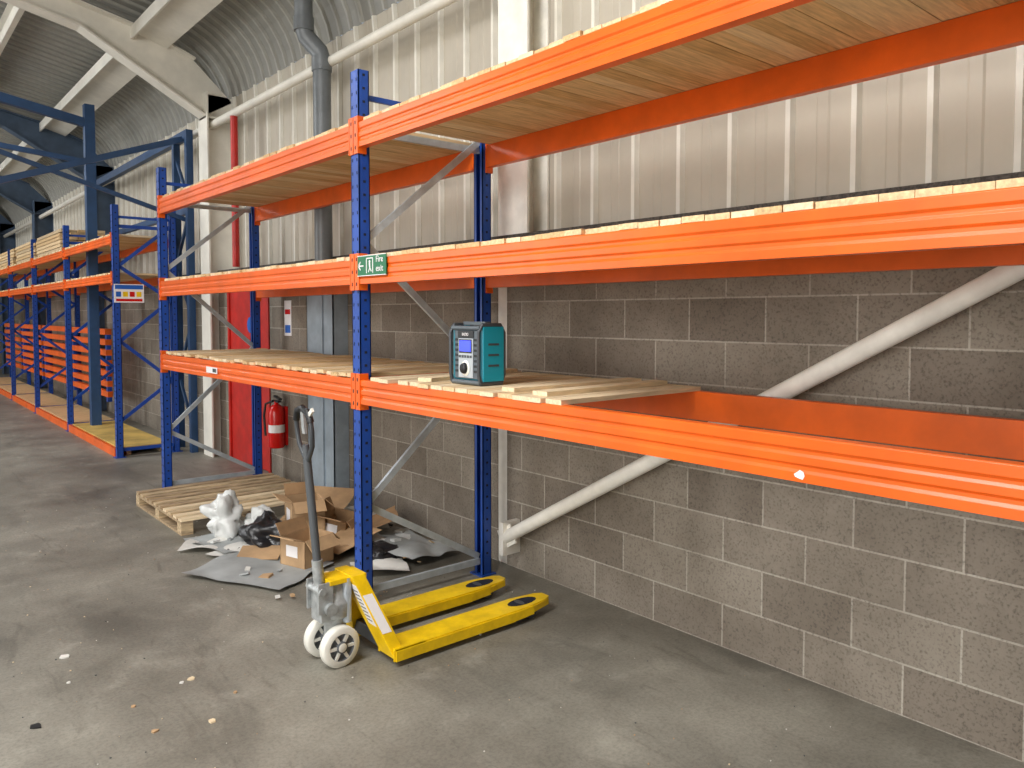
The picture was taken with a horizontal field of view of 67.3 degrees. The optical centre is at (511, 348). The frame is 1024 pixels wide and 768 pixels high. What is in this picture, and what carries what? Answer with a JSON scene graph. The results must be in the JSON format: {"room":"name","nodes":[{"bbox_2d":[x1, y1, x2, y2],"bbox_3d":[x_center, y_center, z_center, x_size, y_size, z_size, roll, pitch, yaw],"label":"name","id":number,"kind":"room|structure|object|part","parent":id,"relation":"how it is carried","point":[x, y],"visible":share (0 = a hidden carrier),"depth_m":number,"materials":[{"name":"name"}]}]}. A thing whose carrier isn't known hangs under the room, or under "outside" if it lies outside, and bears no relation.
{"room":"distribution center","nodes":[
{"label":"distribution center","id":0,"kind":"room"},
{"bbox_2d":[0,0,401,223],"bbox_3d":[-9.752,-4.534,7.078,12.553,3.190,38.058,-2,3,-40],"label":"ceiling","id":1,"kind":"structure","parent":0,"point":[238,44],"depth_m":9.73,"materials":[{"name":"grey metal"}]},
{"bbox_2d":[0,266,1023,762],"bbox_3d":[-5.132,0.120,11.400,0.208,2.190,38.000,-2,3,-40],"label":"wall","id":2,"kind":"structure","parent":0,"point":[911,610],"depth_m":3.81,"materials":[{"name":"concrete"}]},
{"bbox_2d":[227,293,271,472],"bbox_3d":[-2.933,0.285,8.759,0.160,2.090,1.200,-2,3,-40],"label":"door frame","id":3,"kind":"structure","parent":2,"relation":"in","point":[228,294],"depth_m":9.10,"materials":[{"name":"red paint"}]},
{"bbox_2d":[230,291,268,470],"bbox_3d":[-2.975,0.307,8.725,0.090,2.030,1.100,-2,3,-40],"label":"door","id":4,"kind":"structure","parent":3,"relation":"attached to","point":[239,301],"depth_m":8.85,"materials":[{"name":"red metal"}]},
{"bbox_2d":[247,317,250,332],"bbox_3d":[-2.943,-0.266,8.649,0.006,0.180,0.180,-2,3,-40],"label":"sign","id":5,"kind":"object","parent":4,"relation":"attached to","point":[248,321],"depth_m":8.68,"materials":[{"name":"blue plastic"}]},
{"bbox_2d":[263,395,287,448],"bbox_3d":[-2.422,0.749,7.909,0.207,0.538,0.212,-2,3,-40],"label":"fire extinguisher","id":6,"kind":"object","parent":2,"relation":"attached to","point":[277,414],"visible":1,"depth_m":7.85,"materials":[{"name":"red metal"}]},
{"bbox_2d":[284,300,291,335],"bbox_3d":[-2.291,-0.311,7.862,0.010,0.360,0.160,-2,3,-40],"label":"notice","id":7,"kind":"object","parent":2,"relation":"attached to","point":[287,304],"visible":1,"depth_m":7.85,"materials":[{"name":"white"}]},
{"bbox_2d":[306,294,349,503],"bbox_3d":[-1.704,0.339,7.075,0.163,2.130,0.520,-2,3,-40],"label":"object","id":8,"kind":"object","parent":2,"relation":"attached to","point":[327,315],"depth_m":6.93,"materials":[{"name":"grey metal"}]},
{"bbox_2d":[293,0,332,260],"bbox_3d":[-1.783,-2.082,6.914,0.334,2.720,0.183,-1,3,-18],"label":"downpipe","id":9,"kind":"object","parent":8,"relation":"on","point":[303,19],"visible":0.67,"depth_m":6.86,"materials":[{"name":"grey metal"}]},
{"bbox_2d":[182,171,1023,276],"bbox_3d":[-5.128,-1.004,11.355,0.236,0.060,38.000,-2,3,-40],"label":"shelf decking","id":10,"kind":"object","parent":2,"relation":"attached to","point":[1015,174],"depth_m":3.79,"materials":[{"name":"beige wood"}]},
{"bbox_2d":[0,370,1023,767],"bbox_3d":[-9.749,1.435,7.534,12.800,0.100,38.000,-2,3,-40],"label":"floor","id":11,"kind":"structure","parent":0,"point":[691,690],"depth_m":3.63,"materials":[{"name":"concrete"}]},
{"bbox_2d":[0,214,16,373],"bbox_3d":[-19.293,-2.778,18.410,12.557,7.367,0.300,-2,3,-40],"label":"frame","id":12,"kind":"object","parent":11,"relation":"on","point":[9,242],"visible":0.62,"depth_m":22.33,"materials":[{"name":"grey paint"}]},
{"bbox_2d":[0,180,54,387],"bbox_3d":[-15.604,-2.588,14.069,12.557,7.367,0.300,-2,3,-40],"label":"frame","id":13,"kind":"object","parent":11,"relation":"on","point":[20,193],"visible":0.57,"depth_m":17.89,"materials":[{"name":"grey paint"}]},
{"bbox_2d":[0,108,114,410],"bbox_3d":[-11.914,-2.398,9.729,12.557,7.367,0.300,-2,3,-40],"label":"frame","id":14,"kind":"object","parent":11,"relation":"on","point":[26,129],"visible":0.26,"depth_m":13.29,"materials":[{"name":"blue paint"}]},
{"bbox_2d":[0,204,181,458],"bbox_3d":[-8.886,-0.435,14.594,0.770,3.020,13.770,-2,3,-40],"label":"rack","id":15,"kind":"object","parent":11,"relation":"on","point":[116,438],"visible":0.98,"depth_m":11.66,"materials":[{"name":"orange metal"}]},
{"bbox_3d":[-13.300,-0.662,19.788,0.770,3.020,0.130,-2,3,-40],"label":"upright frame","id":16,"kind":"part","parent":15,"relation":"part of","materials":[{"name":"blue paint"}]},
{"bbox_3d":[-11.553,-0.572,17.731,0.770,3.020,0.130,-2,3,-40],"label":"upright frame","id":17,"kind":"part","parent":15,"relation":"part of","materials":[{"name":"blue paint"}]},
{"bbox_3d":[-9.805,-0.482,15.675,0.770,3.020,0.130,-2,3,-40],"label":"upright frame","id":18,"kind":"part","parent":15,"relation":"part of","materials":[{"name":"blue paint"}]},
{"bbox_2d":[0,228,104,268],"bbox_3d":[-8.667,-1.755,14.216,0.590,0.320,6.785,-2,3,-40],"label":"boards","id":19,"kind":"object","parent":15,"relation":"on","point":[51,242],"visible":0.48,"depth_m":12.66,"materials":[{"name":"brown wood"}]},
{"bbox_3d":[-8.058,-0.393,13.619,0.770,3.020,0.130,-2,3,-40],"label":"upright frame","id":20,"kind":"part","parent":15,"relation":"part of","materials":[{"name":"blue paint"}]},
{"bbox_3d":[-6.284,-0.301,11.532,0.770,3.020,0.130,-2,3,-40],"label":"upright frame","id":21,"kind":"part","parent":15,"relation":"part of","materials":[{"name":"blue paint"}]},
{"bbox_2d":[114,284,143,302],"bbox_3d":[-4.585,-0.660,9.204,0.330,0.220,0.032,-2,3,-40],"label":"notice board","id":22,"kind":"object","parent":15,"relation":"attached to","point":[123,293],"visible":1,"depth_m":9.19,"materials":[{"name":"white plastic"}]},
{"bbox_3d":[-4.472,-0.208,9.400,0.770,3.020,0.130,-2,3,-40],"label":"upright frame","id":23,"kind":"part","parent":15,"relation":"part of","materials":[{"name":"blue paint"}]},
{"bbox_2d":[0,92,197,452],"bbox_3d":[-9.104,-1.689,8.478,9.201,6.059,5.190,-2,3,-40],"label":"steel framework","id":24,"kind":"object","parent":11,"relation":"on","point":[155,149],"visible":0.73,"depth_m":9.96,"materials":[{"name":"paint"}]},
{"bbox_2d":[0,0,238,456],"bbox_3d":[-8.212,-2.208,5.372,12.557,7.367,0.300,-2,3,-40],"label":"frame","id":25,"kind":"object","parent":11,"relation":"on","point":[173,71],"visible":0.61,"depth_m":9.10,"materials":[{"name":"beige metal"}]},
{"bbox_2d":[0,4,24,54],"bbox_3d":[-9.848,-4.708,7.182,8.520,1.909,38.000,-2,3,-40],"label":"roof purlins","id":26,"kind":"structure","parent":25,"relation":"attached to","point":[11,15],"depth_m":9.21,"materials":[{"name":"beige metal"}]},
{"bbox_2d":[3,0,457,237],"bbox_3d":[-5.251,-2.768,11.173,0.089,0.089,38.000,-2,3,-40],"label":"tube","id":27,"kind":"object","parent":25,"relation":"attached to","point":[430,7],"visible":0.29,"depth_m":6.85,"materials":[{"name":"beige metal"}]},
{"bbox_2d":[230,115,239,266],"bbox_3d":[-3.136,-1.775,8.707,0.080,1.690,0.080,-2,3,-40],"label":"pipe","id":28,"kind":"object","parent":27,"relation":"attached to","point":[233,119],"visible":0.8,"depth_m":8.68,"materials":[{"name":"metal"}]},
{"bbox_2d":[136,473,296,535],"bbox_3d":[-2.492,1.351,6.847,1.261,0.128,1.276,-2,3,-40],"label":"wooden pallet","id":29,"kind":"object","parent":11,"relation":"on","point":[176,507],"visible":0.62,"depth_m":6.76,"materials":[{"name":"brown wood"}]},
{"bbox_2d":[177,482,457,598],"bbox_3d":[-1.493,1.261,5.560,1.737,0.417,1.811,-2,3,-40],"label":"pile","id":30,"kind":"object","parent":11,"relation":"on","point":[248,551],"visible":0.84,"depth_m":5.50,"materials":[{"name":"brown cardboard"}]},
{"bbox_2d":[293,404,548,667],"bbox_3d":[-0.473,0.889,4.141,1.417,1.287,0.562,-2,3,-40],"label":"truck","id":31,"kind":"object","parent":11,"relation":"on","point":[344,606],"visible":1,"depth_m":3.81,"materials":[{"name":"yellow paint"}]},
{"bbox_3d":[-0.958,0.719,3.705,0.124,0.909,0.209,-2,3,-40],"label":"tiller handle","id":32,"kind":"part","parent":31,"relation":"part of","materials":[{"name":"grey metal"}]},
{"bbox_2d":[12,498,830,767],"bbox_3d":[-1.720,1.528,4.182,3.694,0.006,7.461,-2,3,-40],"label":"litter","id":33,"kind":"object","parent":11,"relation":"on","point":[36,725],"visible":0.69,"depth_m":3.44,"materials":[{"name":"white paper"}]},
{"bbox_2d":[498,0,549,563],"bbox_3d":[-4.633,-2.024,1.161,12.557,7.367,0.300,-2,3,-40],"label":"steel column","id":34,"kind":"structure","parent":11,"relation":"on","point":[523,25],"depth_m":5.17,"materials":[{"name":"white metal"}]},
{"bbox_2d":[0,0,222,175],"bbox_3d":[-5.771,-3.627,10.694,0.396,0.162,38.000,-2,3,-40],"label":"skylight","id":35,"kind":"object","parent":34,"relation":"attached to","point":[163,22],"depth_m":9.82,"materials":[{"name":"beige metal"}]},
{"bbox_2d":[497,265,1023,555],"bbox_3d":[1.574,-0.023,3.207,0.152,2.950,5.082,-2,3,-40],"label":"tube","id":36,"kind":"object","parent":34,"relation":"attached to","point":[999,278],"visible":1,"depth_m":3.32,"materials":[{"name":"white paint"}]},
{"bbox_2d":[156,0,1023,591],"bbox_3d":[-0.528,-0.045,4.742,1.010,3.100,7.700,-2,3,-40],"label":"rack","id":37,"kind":"object","parent":11,"relation":"on","point":[665,63],"visible":0.96,"depth_m":3.35,"materials":[{"name":"orange metal"}]},
{"bbox_3d":[-2.978,-0.171,7.625,1.010,3.100,0.130,-2,3,-40],"label":"upright frame","id":38,"kind":"part","parent":37,"relation":"part of","materials":[{"name":"blue paint"}]},
{"bbox_2d":[357,253,386,276],"bbox_3d":[-0.776,-0.461,4.251,0.008,0.115,0.310,-2,3,-40],"label":"exit sign","id":39,"kind":"object","parent":37,"relation":"attached to","point":[374,264],"visible":1,"depth_m":4.24,"materials":[{"name":"green plastic"}]},
{"bbox_3d":[-0.532,-0.045,4.746,1.010,3.100,0.130,-2,3,-40],"label":"upright frame","id":40,"kind":"part","parent":37,"relation":"part of","materials":[{"name":"blue paint"}]},
{"bbox_2d":[449,321,505,385],"bbox_3d":[-0.179,0.021,3.893,0.185,0.316,0.255,-2,3,-40],"label":"radio","id":41,"kind":"object","parent":37,"relation":"on","point":[477,350],"visible":1,"depth_m":3.82,"materials":[{"name":"teal plastic"}]},
{"bbox_3d":[-0.241,0.098,3.845,0.022,0.080,0.065,-2,3,-40],"label":"tuning knob","id":42,"kind":"part","parent":41,"relation":"part of","materials":[{"name":"black plastic"}]},
{"bbox_3d":[-0.225,0.029,3.856,0.023,0.242,0.189,-2,3,-40],"label":"panel","id":43,"kind":"part","parent":41,"relation":"part of","materials":[{"name":"grey"}]},
{"bbox_2d":[15,0,1023,287],"bbox_3d":[-5.036,-2.051,11.318,0.044,2.154,38.462,-2,3,-40],"label":"cladding","id":44,"kind":"object","parent":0,"point":[962,118],"visible":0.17,"depth_m":4.64,"materials":[{"name":"paint"}]}
]}

